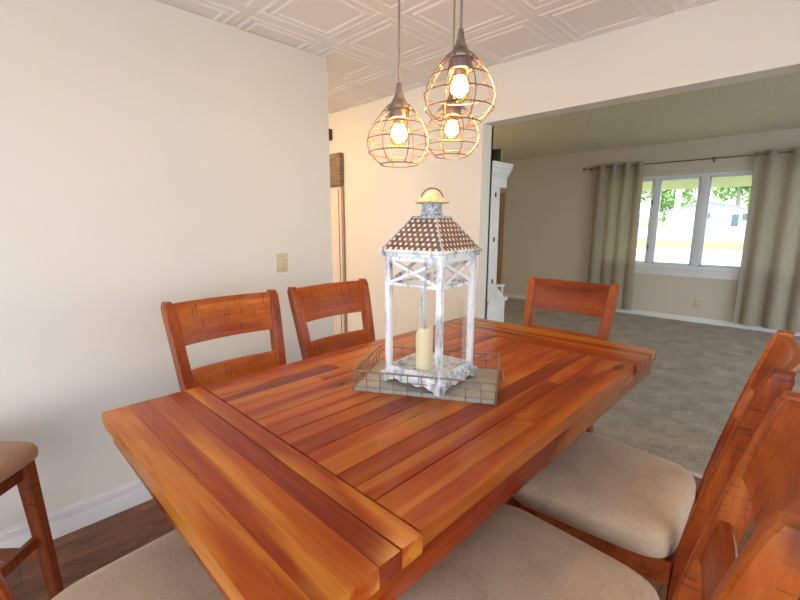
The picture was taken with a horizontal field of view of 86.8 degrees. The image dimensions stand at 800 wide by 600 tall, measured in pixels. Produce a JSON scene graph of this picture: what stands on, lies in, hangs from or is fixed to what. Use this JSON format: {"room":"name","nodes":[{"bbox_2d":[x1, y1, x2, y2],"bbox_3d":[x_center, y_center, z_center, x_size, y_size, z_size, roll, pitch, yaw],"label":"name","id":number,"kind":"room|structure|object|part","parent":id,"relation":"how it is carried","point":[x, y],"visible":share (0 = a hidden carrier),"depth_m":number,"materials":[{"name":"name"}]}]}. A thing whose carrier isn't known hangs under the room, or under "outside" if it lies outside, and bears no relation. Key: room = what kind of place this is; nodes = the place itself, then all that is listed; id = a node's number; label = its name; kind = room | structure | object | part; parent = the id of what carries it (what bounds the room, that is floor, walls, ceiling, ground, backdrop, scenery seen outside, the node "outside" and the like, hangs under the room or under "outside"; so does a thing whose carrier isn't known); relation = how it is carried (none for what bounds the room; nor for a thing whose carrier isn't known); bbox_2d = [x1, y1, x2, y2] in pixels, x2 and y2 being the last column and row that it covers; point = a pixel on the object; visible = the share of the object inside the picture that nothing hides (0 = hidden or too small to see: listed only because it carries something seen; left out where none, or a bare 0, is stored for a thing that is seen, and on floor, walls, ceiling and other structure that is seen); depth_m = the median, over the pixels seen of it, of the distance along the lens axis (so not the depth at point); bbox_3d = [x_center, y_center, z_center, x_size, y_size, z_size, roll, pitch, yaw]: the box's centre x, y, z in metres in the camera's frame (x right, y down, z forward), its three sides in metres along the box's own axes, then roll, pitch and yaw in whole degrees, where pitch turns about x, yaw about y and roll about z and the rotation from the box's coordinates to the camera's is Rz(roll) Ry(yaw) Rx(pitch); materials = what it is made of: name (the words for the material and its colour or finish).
{"room":"dining room","nodes":[
{"label":"dining room","id":0,"kind":"room"},
{"bbox_2d":[0,0,333,529],"bbox_3d":[-2.003,-0.046,1.345,0.120,2.410,4.325,10,14,43],"label":"wall","id":1,"kind":"structure","parent":0,"point":[153,152],"depth_m":1.97,"materials":[{"name":"white paint"}]},
{"bbox_2d":[0,479,152,561],"bbox_3d":[-1.955,1.085,1.500,0.017,0.130,4.325,10,14,43],"label":"baseboard","id":2,"kind":"structure","parent":1,"relation":"attached to","point":[67,519],"depth_m":1.98,"materials":[{"name":"white paint"}]},
{"bbox_2d":[276,253,287,272],"bbox_3d":[-0.713,-0.227,2.567,0.014,0.116,0.072,10,14,43],"label":"light switch","id":3,"kind":"object","parent":1,"relation":"attached to","point":[282,262],"visible":1,"depth_m":2.56,"materials":[{"name":"beige plastic"}]},
{"bbox_2d":[0,297,799,599],"bbox_3d":[0.718,0.962,2.825,7.800,0.108,9.950,10,14,43],"label":"floor","id":4,"kind":"structure","parent":0,"point":[678,413],"depth_m":3.24,"materials":[{"name":"grey carpet"}]},
{"bbox_2d":[0,441,63,597],"bbox_3d":[-1.491,0.844,1.385,0.414,0.646,0.414,0,10,-2],"label":"counter stool","id":5,"kind":"object","parent":4,"relation":"on","point":[18,467],"visible":0.98,"depth_m":1.51,"materials":[{"name":"brown wood"}]},
{"bbox_3d":[-1.491,0.628,1.347,0.336,0.064,0.336,0,10,-2],"label":"seat frame","id":6,"kind":"part","parent":5,"relation":"part of","materials":[{"name":"brown wood"}]},
{"bbox_3d":[-1.491,0.562,1.335,0.414,0.074,0.414,0,10,-2],"label":"seat","id":7,"kind":"part","parent":5,"relation":"part of","materials":[{"name":"beige fabric"}]},
{"bbox_3d":[-1.332,0.850,1.560,0.066,0.572,0.066,0,10,-2],"label":"leg","id":8,"kind":"part","parent":5,"relation":"part of","materials":[{"name":"brown wood"}]},
{"bbox_2d":[0,529,225,599],"bbox_3d":[-0.515,0.709,0.826,0.490,1.110,0.622,10,14,43],"label":"dining chair","id":9,"kind":"object","parent":4,"relation":"on","point":[164,568],"visible":0.36,"depth_m":0.90,"materials":[{"name":"beige fabric"}]},
{"bbox_3d":[-0.804,0.712,0.810,0.077,1.110,0.164,10,14,43],"label":"post","id":10,"kind":"part","parent":9,"relation":"part of","materials":[{"name":"brown wood"}]},
{"bbox_2d":[160,289,285,390],"bbox_3d":[-0.526,0.562,1.644,0.622,1.110,0.490,10,14,43],"label":"dining chair","id":11,"kind":"object","parent":4,"relation":"on","point":[190,322],"visible":0.34,"depth_m":1.72,"materials":[{"name":"brown wood"}]},
{"bbox_3d":[-0.815,0.561,1.651,0.164,1.110,0.077,10,14,43],"label":"post","id":12,"kind":"part","parent":11,"relation":"part of","materials":[{"name":"brown wood"}]},
{"bbox_3d":[-0.716,0.068,1.743,0.092,0.158,0.402,10,14,43],"label":"rail","id":13,"kind":"part","parent":11,"relation":"part of","materials":[{"name":"brown wood"}]},
{"bbox_3d":[-0.675,0.293,1.743,0.062,0.095,0.368,10,14,43],"label":"rail","id":14,"kind":"part","parent":11,"relation":"part of","materials":[{"name":"brown wood"}]},
{"bbox_3d":[-0.543,0.511,1.928,0.164,1.110,0.077,10,14,43],"label":"post","id":15,"kind":"part","parent":11,"relation":"part of","materials":[{"name":"brown wood"}]},
{"bbox_2d":[287,278,374,359],"bbox_3d":[-0.154,0.493,2.029,0.622,1.110,0.490,10,14,43],"label":"dining chair","id":16,"kind":"object","parent":4,"relation":"on","point":[313,302],"visible":0.32,"depth_m":2.11,"materials":[{"name":"brown wood"}]},
{"bbox_3d":[-0.443,0.492,2.037,0.164,1.110,0.077,10,14,43],"label":"post","id":17,"kind":"part","parent":16,"relation":"part of","materials":[{"name":"brown wood"}]},
{"bbox_3d":[-0.344,-0.001,2.128,0.092,0.158,0.402,10,14,43],"label":"rail","id":18,"kind":"part","parent":16,"relation":"part of","materials":[{"name":"brown wood"}]},
{"bbox_3d":[-0.303,0.224,2.128,0.062,0.095,0.368,10,14,43],"label":"rail","id":19,"kind":"part","parent":16,"relation":"part of","materials":[{"name":"brown wood"}]},
{"bbox_3d":[-0.170,0.442,2.314,0.164,1.110,0.077,10,14,43],"label":"post","id":20,"kind":"part","parent":16,"relation":"part of","materials":[{"name":"brown wood"}]},
{"bbox_2d":[102,316,655,599],"bbox_3d":[0.112,0.695,1.475,0.905,0.911,1.659,10,14,43],"label":"dining table","id":21,"kind":"object","parent":4,"relation":"on","point":[289,481],"visible":0.87,"depth_m":0.93,"materials":[{"name":"brown wood"}]},
{"bbox_2d":[352,345,503,405],"bbox_3d":[0.095,0.225,1.330,0.455,0.066,0.271,3,11,14],"label":"wire tray","id":22,"kind":"object","parent":21,"relation":"on","point":[481,388],"visible":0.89,"depth_m":1.25,"materials":[{"name":"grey metal"}]},
{"bbox_2d":[379,187,481,396],"bbox_3d":[0.093,-0.041,1.276,0.224,0.580,0.224,8,13,37],"label":"candle lantern","id":23,"kind":"object","parent":22,"relation":"on","point":[433,237],"visible":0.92,"depth_m":1.22,"materials":[{"name":"white wood"}]},
{"bbox_3d":[-0.033,0.039,1.274,0.018,0.345,0.018,8,13,37],"label":"post","id":24,"kind":"part","parent":23,"relation":"part of","materials":[{"name":"white wood"}]},
{"bbox_3d":[0.022,0.192,1.374,0.012,0.012,0.180,8,13,37],"label":"rail","id":25,"kind":"part","parent":23,"relation":"part of","materials":[{"name":"white wood"}]},
{"bbox_3d":[0.038,0.214,1.249,0.180,0.012,0.012,8,13,37],"label":"rail","id":26,"kind":"part","parent":23,"relation":"part of","materials":[{"name":"white wood"}]},
{"bbox_3d":[0.077,0.014,1.414,0.018,0.345,0.018,8,13,37],"label":"post","id":27,"kind":"part","parent":23,"relation":"part of","materials":[{"name":"white wood"}]},
{"bbox_2d":[416,323,432,370],"bbox_3d":[0.074,0.138,1.282,0.052,0.144,0.052,10,14,43],"label":"pillar candle","id":28,"kind":"object","parent":23,"relation":"in","point":[424,335],"visible":1,"depth_m":1.26,"materials":[{"name":"beige wax"}]},
{"bbox_3d":[0.093,-0.304,1.229,0.068,0.044,0.004,0,10,0],"label":"ring handle","id":29,"kind":"part","parent":23,"relation":"part of","materials":[{"name":"brown metal"}]},
{"bbox_3d":[0.109,0.059,1.166,0.018,0.345,0.018,8,13,37],"label":"post","id":30,"kind":"part","parent":23,"relation":"part of","materials":[{"name":"white wood"}]},
{"bbox_3d":[0.148,0.189,1.390,0.180,0.012,0.012,8,13,37],"label":"rail","id":31,"kind":"part","parent":23,"relation":"part of","materials":[{"name":"white wood"}]},
{"bbox_3d":[0.164,0.211,1.266,0.012,0.012,0.180,8,13,37],"label":"rail","id":32,"kind":"part","parent":23,"relation":"part of","materials":[{"name":"white wood"}]},
{"bbox_3d":[0.219,0.034,1.306,0.018,0.345,0.018,8,13,37],"label":"post","id":33,"kind":"part","parent":23,"relation":"part of","materials":[{"name":"white wood"}]},
{"bbox_3d":[0.304,0.224,1.275,0.022,0.037,0.095,3,11,14],"label":"handle","id":34,"kind":"part","parent":22,"relation":"part of","materials":[{"name":"gold metal"}]},
{"bbox_2d":[486,161,512,321],"bbox_3d":[0.399,-0.158,3.577,1.022,1.830,0.298,10,14,43],"label":"hutch","id":35,"kind":"object","parent":4,"relation":"on","point":[496,300],"visible":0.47,"depth_m":3.13,"materials":[{"name":"white paint"}]},
{"bbox_2d":[492,149,502,161],"bbox_3d":[0.695,-1.053,3.098,0.100,0.100,0.052,7,12,35],"label":"storage box","id":36,"kind":"object","parent":35,"relation":"on","point":[497,155],"visible":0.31,"depth_m":3.06,"materials":[{"name":"green paint"}]},
{"bbox_3d":[0.387,-0.970,3.417,1.022,0.175,0.261,10,14,43],"label":"crown","id":37,"kind":"part","parent":35,"relation":"part of","materials":[{"name":"white paint"}]},
{"bbox_2d":[523,276,619,433],"bbox_3d":[0.710,0.478,2.123,0.490,1.110,0.622,10,14,43],"label":"dining chair","id":38,"kind":"object","parent":4,"relation":"on","point":[586,298],"visible":0.27,"depth_m":2.21,"materials":[{"name":"brown wood"}]},
{"bbox_3d":[0.717,0.426,2.408,0.077,1.110,0.164,10,14,43],"label":"post","id":39,"kind":"part","parent":38,"relation":"part of","materials":[{"name":"brown wood"}]},
{"bbox_3d":[0.854,0.208,2.226,0.368,0.095,0.062,10,14,43],"label":"rail","id":40,"kind":"part","parent":38,"relation":"part of","materials":[{"name":"brown wood"}]},
{"bbox_3d":[0.895,-0.018,2.227,0.402,0.158,0.092,10,14,43],"label":"rail","id":41,"kind":"part","parent":38,"relation":"part of","materials":[{"name":"brown wood"}]},
{"bbox_3d":[0.999,0.475,2.139,0.077,1.110,0.164,10,14,43],"label":"post","id":42,"kind":"part","parent":38,"relation":"part of","materials":[{"name":"brown wood"}]},
{"bbox_2d":[397,391,799,599],"bbox_3d":[0.338,0.705,0.856,0.622,1.110,0.490,9,14,42],"label":"dining chair","id":43,"kind":"object","parent":4,"relation":"on","point":[514,554],"visible":0.89,"depth_m":0.82,"materials":[{"name":"brown wood"}]},
{"bbox_3d":[0.274,0.639,0.903,0.448,0.086,0.490,9,14,42],"label":"seat","id":44,"kind":"part","parent":43,"relation":"part of","materials":[{"name":"beige fabric"}]},
{"bbox_3d":[0.491,0.486,0.674,0.062,0.095,0.368,9,14,42],"label":"rail","id":45,"kind":"part","parent":43,"relation":"part of","materials":[{"name":"brown wood"}]},
{"bbox_3d":[0.627,0.705,0.857,0.164,1.110,0.077,9,14,42],"label":"post","id":46,"kind":"part","parent":43,"relation":"part of","materials":[{"name":"brown wood"}]},
{"bbox_3d":[0.363,0.756,0.572,0.164,1.110,0.077,9,14,42],"label":"post","id":47,"kind":"part","parent":43,"relation":"part of","materials":[{"name":"brown wood"}]},
{"bbox_3d":[0.534,0.275,0.597,0.092,0.158,0.402,9,14,42],"label":"rail","id":48,"kind":"part","parent":43,"relation":"part of","materials":[{"name":"brown wood"}]},
{"bbox_2d":[507,330,799,599],"bbox_3d":[0.708,0.628,1.284,0.622,1.110,0.490,9,14,42],"label":"dining chair","id":49,"kind":"object","parent":4,"relation":"on","point":[645,511],"visible":0.8,"depth_m":1.16,"materials":[{"name":"beige fabric"}]},
{"bbox_3d":[0.363,0.890,1.356,0.045,0.569,0.045,9,14,42],"label":"leg","id":50,"kind":"part","parent":49,"relation":"part of","materials":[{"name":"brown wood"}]},
{"bbox_3d":[0.649,0.635,1.339,0.430,0.067,0.472,9,14,42],"label":"seat frame","id":51,"kind":"part","parent":49,"relation":"part of","materials":[{"name":"brown wood"}]},
{"bbox_3d":[0.644,0.563,1.332,0.448,0.086,0.490,9,14,42],"label":"seat","id":52,"kind":"part","parent":49,"relation":"part of","materials":[{"name":"beige fabric"}]},
{"bbox_3d":[0.862,0.410,1.102,0.062,0.095,0.368,9,14,42],"label":"rail","id":53,"kind":"part","parent":49,"relation":"part of","materials":[{"name":"brown wood"}]},
{"bbox_3d":[0.733,0.679,1.000,0.164,1.110,0.077,9,14,42],"label":"post","id":54,"kind":"part","parent":49,"relation":"part of","materials":[{"name":"brown wood"}]},
{"bbox_3d":[0.997,0.628,1.285,0.164,1.110,0.077,9,14,42],"label":"post","id":55,"kind":"part","parent":49,"relation":"part of","materials":[{"name":"brown wood"}]},
{"bbox_3d":[0.904,0.199,1.025,0.092,0.158,0.402,9,14,42],"label":"rail","id":56,"kind":"part","parent":49,"relation":"part of","materials":[{"name":"brown wood"}]},
{"bbox_2d":[689,471,702,478],"bbox_3d":[1.970,1.041,2.101,3.590,0.012,0.026,10,14,43],"label":"trim","id":57,"kind":"structure","parent":4,"relation":"on","point":[692,473],"depth_m":2.38,"materials":[{"name":"wood"}]},
{"bbox_2d":[157,0,715,113],"bbox_3d":[-1.037,-1.221,0.663,6.700,0.154,5.327,10,14,43],"label":"ceiling","id":58,"kind":"structure","parent":0,"point":[358,39],"depth_m":2.21,"materials":[{"name":"white tile"}]},
{"bbox_2d":[328,0,799,340],"bbox_3d":[0.631,-0.411,2.997,7.100,2.550,0.130,10,14,43],"label":"wall","id":59,"kind":"structure","parent":0,"point":[716,43],"depth_m":2.82,"materials":[{"name":"beige paint"}]},
{"bbox_2d":[329,129,331,140],"bbox_3d":[-0.709,-1.550,3.989,0.175,0.098,0.045,10,14,43],"label":"door chime","id":60,"kind":"object","parent":59,"relation":"attached to","point":[330,130],"visible":0.26,"depth_m":3.93,"materials":[{"name":"brown plastic"}]},
{"bbox_2d":[329,152,343,186],"bbox_3d":[-0.869,-1.259,4.194,0.935,0.288,0.048,10,14,43],"label":"bamboo shade","id":61,"kind":"object","parent":59,"relation":"attached to","point":[336,159],"visible":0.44,"depth_m":3.89,"materials":[{"name":"brown wood"}]},
{"bbox_2d":[330,185,346,334],"bbox_3d":[-0.853,-0.255,4.379,0.915,1.750,0.022,10,14,43],"label":"door","id":62,"kind":"structure","parent":59,"relation":"in","point":[336,192],"depth_m":4.06,"materials":[{"name":"white wood"}]},
{"bbox_3d":[-0.535,-0.200,4.076,0.030,1.750,0.022,10,14,43],"label":"casing","id":63,"kind":"part","parent":62,"relation":"part of","materials":[{"name":"white wood"}]},
{"bbox_2d":[493,72,799,161],"bbox_3d":[2.563,-1.977,4.228,8.000,0.100,4.735,10,14,43],"label":"ceiling","id":64,"kind":"structure","parent":0,"point":[772,103],"depth_m":4.85,"materials":[{"name":"white paint"}]},
{"bbox_2d":[496,128,799,321],"bbox_3d":[4.160,-0.963,6.087,7.800,2.550,0.140,10,14,43],"label":"wall","id":65,"kind":"structure","parent":0,"point":[548,199],"depth_m":7.03,"materials":[{"name":"beige paint"}]},
{"bbox_2d":[497,193,504,289],"bbox_3d":[1.936,-1.046,8.142,0.090,1.980,0.030,10,14,43],"label":"trim","id":66,"kind":"structure","parent":65,"relation":"attached to","point":[502,195],"depth_m":8.10,"materials":[{"name":"brown wood"}]},
{"bbox_2d":[504,293,799,335],"bbox_3d":[4.464,0.324,5.908,6.800,0.080,0.016,10,14,43],"label":"baseboard","id":67,"kind":"structure","parent":65,"relation":"attached to","point":[632,311],"depth_m":6.14,"materials":[{"name":"white paint"}]},
{"bbox_2d":[583,151,792,171],"bbox_3d":[4.460,-1.853,5.452,4.124,0.070,0.115,10,14,43],"label":"curtain rod","id":68,"kind":"object","parent":65,"relation":"attached to","point":[712,158],"visible":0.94,"depth_m":5.76,"materials":[{"name":"brown metal"}]},
{"bbox_2d":[585,161,644,309],"bbox_3d":[3.335,-0.986,6.667,0.765,2.238,0.072,10,14,43],"label":"curtain","id":69,"kind":"object","parent":68,"relation":"hanging from","point":[616,193],"visible":0.88,"depth_m":6.61,"materials":[{"name":"fabric"}]},
{"bbox_2d":[733,147,799,331],"bbox_3d":[4.927,-0.711,5.147,1.201,2.238,0.094,10,14,43],"label":"curtain","id":70,"kind":"object","parent":68,"relation":"hanging from","point":[768,290],"visible":1,"depth_m":5.34,"materials":[{"name":"fabric"}]},
{"bbox_2d":[635,165,753,279],"bbox_3d":[4.154,-1.079,6.009,2.670,1.495,0.150,10,14,43],"label":"window","id":71,"kind":"structure","parent":65,"relation":"in","point":[705,176],"depth_m":6.00,"materials":[{"name":"white plastic"}]},
{"bbox_3d":[3.534,-1.221,6.625,0.700,1.245,0.035,10,14,43],"label":"sash","id":72,"kind":"part","parent":71,"relation":"part of","materials":[{"name":"clear glass"}]},
{"bbox_3d":[4.018,-1.137,6.165,0.505,1.245,0.035,10,14,43],"label":"sash","id":73,"kind":"part","parent":71,"relation":"part of","materials":[{"name":"clear glass"}]},
{"bbox_3d":[4.126,-0.387,6.104,2.670,0.100,0.070,10,14,43],"label":"sill","id":74,"kind":"part","parent":71,"relation":"part of","materials":[{"name":"white paint"}]},
{"bbox_3d":[4.141,-1.786,5.866,2.610,0.052,0.032,10,14,43],"label":"head casing","id":75,"kind":"part","parent":71,"relation":"part of","materials":[{"name":"white wood"}]},
{"bbox_3d":[4.457,-1.062,5.745,0.530,1.245,0.035,10,14,43],"label":"sash","id":76,"kind":"part","parent":71,"relation":"part of","materials":[{"name":"clear glass"}]},
{"bbox_2d":[642,175,752,190],"bbox_3d":[4.645,-1.915,6.423,9.400,0.335,1.250,10,14,43],"label":"roof eave","id":77,"kind":"object","parent":65,"relation":"attached to","point":[736,181],"depth_m":6.62},
{"bbox_2d":[695,298,701,306],"bbox_3d":[4.272,0.041,6.050,0.076,0.120,0.012,10,14,43],"label":"wall outlet","id":78,"kind":"object","parent":65,"relation":"attached to","point":[698,303],"visible":1,"depth_m":6.05,"materials":[{"name":"beige plastic"}]},
{"label":"outside","id":79,"kind":"structure","parent":0,"visible":0},
{"bbox_2d":[636,247,742,265],"bbox_3d":[12.762,-2.107,20.303,130.000,0.280,11.000,10,14,43],"label":"street","id":80,"kind":"structure","parent":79,"point":[672,255],"depth_m":20.10,"materials":[{"name":"grey asphalt"}]},
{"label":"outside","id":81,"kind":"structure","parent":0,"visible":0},
{"bbox_2d":[637,239,743,249],"bbox_3d":[19.373,-3.546,26.976,130.000,0.204,8.000,10,14,43],"label":"verge","id":82,"kind":"structure","parent":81,"point":[720,245],"depth_m":26.99,"materials":[{"name":"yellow plant"}]},
{"bbox_3d":[0.115,-1.227,1.198,0.410,0.027,0.410,10,14,43],"label":"ceiling canopy","id":83,"kind":"object","parent":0,"visible":0},
{"bbox_2d":[367,0,430,167],"bbox_3d":[-0.003,-0.819,1.247,0.199,0.810,0.199,10,14,43],"label":"cage pendant","id":84,"kind":"object","parent":83,"relation":"hanging from","point":[398,109],"visible":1,"depth_m":1.27,"materials":[{"name":"brown metal"}]},
{"bbox_2d":[393,118,404,125],"bbox_3d":[-0.003,-0.545,1.296,0.036,0.017,0.036,10,14,43],"label":"socket","id":85,"kind":"object","parent":84,"relation":"attached to","point":[395,122],"depth_m":1.28,"materials":[{"name":"brown metal"}]},
{"bbox_3d":[-0.002,-0.939,1.225,0.006,0.566,0.006,10,14,43],"label":"cord","id":86,"kind":"part","parent":84,"relation":"part of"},
{"bbox_2d":[424,0,479,158],"bbox_3d":[0.184,-0.883,1.446,0.199,0.753,0.199,10,14,43],"label":"cage pendant","id":87,"kind":"object","parent":83,"relation":"hanging from","point":[454,110],"visible":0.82,"depth_m":1.47,"materials":[{"name":"brown metal"}]},
{"bbox_3d":[0.184,-1.003,1.425,0.006,0.509,0.006,10,14,43],"label":"cord","id":88,"kind":"part","parent":87,"relation":"part of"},
{"bbox_2d":[423,0,496,127],"bbox_3d":[0.163,-0.841,1.108,0.199,0.716,0.199,10,14,43],"label":"cage pendant","id":89,"kind":"object","parent":83,"relation":"hanging from","point":[460,59],"visible":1,"depth_m":1.13,"materials":[{"name":"brown metal"}]},
{"bbox_2d":[453,69,466,78],"bbox_3d":[0.163,-0.614,1.149,0.036,0.017,0.036,10,14,43],"label":"socket","id":90,"kind":"object","parent":89,"relation":"attached to","point":[457,73],"depth_m":1.14,"materials":[{"name":"brown metal"}]},
{"bbox_3d":[0.163,-0.961,1.087,0.006,0.472,0.006,10,14,43],"label":"cord","id":91,"kind":"part","parent":89,"relation":"part of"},
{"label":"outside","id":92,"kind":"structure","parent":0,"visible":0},
{"bbox_2d":[638,226,745,241],"bbox_3d":[33.640,-6.652,41.375,130.000,0.842,33.000,10,14,43],"label":"gravel drive","id":93,"kind":"structure","parent":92,"point":[736,234],"depth_m":39.67,"materials":[{"name":"concrete"}]},
{"bbox_2d":[639,213,644,225],"bbox_3d":[31.154,-11.901,64.103,9.000,2.400,5.600,10,14,43],"label":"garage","id":94,"kind":"structure","parent":93,"relation":"on","point":[641,214],"depth_m":62.53,"materials":[{"name":"white"}]},
{"bbox_2d":[671,189,682,227],"bbox_3d":[35.242,-12.501,53.606,0.840,7.305,0.840,10,14,43],"label":"utility pole","id":95,"kind":"object","parent":93,"relation":"on","point":[678,196],"visible":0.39,"depth_m":53.53,"materials":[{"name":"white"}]},
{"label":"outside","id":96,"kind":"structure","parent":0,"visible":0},
{"bbox_2d":[641,218,745,226],"bbox_3d":[76.441,-15.969,84.572,130.000,2.295,90.000,10,14,43],"label":"ground","id":97,"kind":"structure","parent":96,"point":[644,221],"depth_m":69.72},
{"bbox_2d":[641,191,651,201],"bbox_3d":[49.785,-22.994,93.123,11.235,13.217,10.202,10,14,43],"label":"tree","id":98,"kind":"object","parent":97,"relation":"on","point":[643,198],"visible":0.02,"depth_m":91.95,"materials":[{"name":"green plant"}]},
{"bbox_2d":[649,188,697,221],"bbox_3d":[47.553,-17.968,73.658,9.774,11.008,9.432,10,14,43],"label":"tree","id":99,"kind":"object","parent":97,"relation":"on","point":[665,195],"visible":0.31,"depth_m":73.23,"materials":[{"name":"green plant"}]},
{"bbox_2d":[663,201,747,225],"bbox_3d":[45.602,-12.069,60.459,12.100,3.750,9.000,10,14,43],"label":"house","id":100,"kind":"structure","parent":97,"relation":"on","point":[719,214],"depth_m":57.36,"materials":[{"name":"white"}]},
{"bbox_3d":[44.484,-10.537,56.169,0.750,1.650,0.110,10,14,43],"label":"door","id":101,"kind":"part","parent":100,"relation":"part of","materials":[{"name":"white glass"}]},
{"bbox_2d":[711,186,750,206],"bbox_3d":[65.588,-20.772,81.510,10.162,12.782,10.242,10,14,43],"label":"tree","id":102,"kind":"object","parent":97,"relation":"on","point":[739,190],"visible":0.19,"depth_m":81.09,"materials":[{"name":"green plant"}]},
{"bbox_2d":[742,190,749,203],"bbox_3d":[58.909,-16.625,67.423,6.755,9.992,7.545,10,14,43],"label":"tree","id":103,"kind":"object","parent":97,"relation":"on","point":[747,193],"visible":0.02,"depth_m":69.29,"materials":[{"name":"green plant"}]}
]}

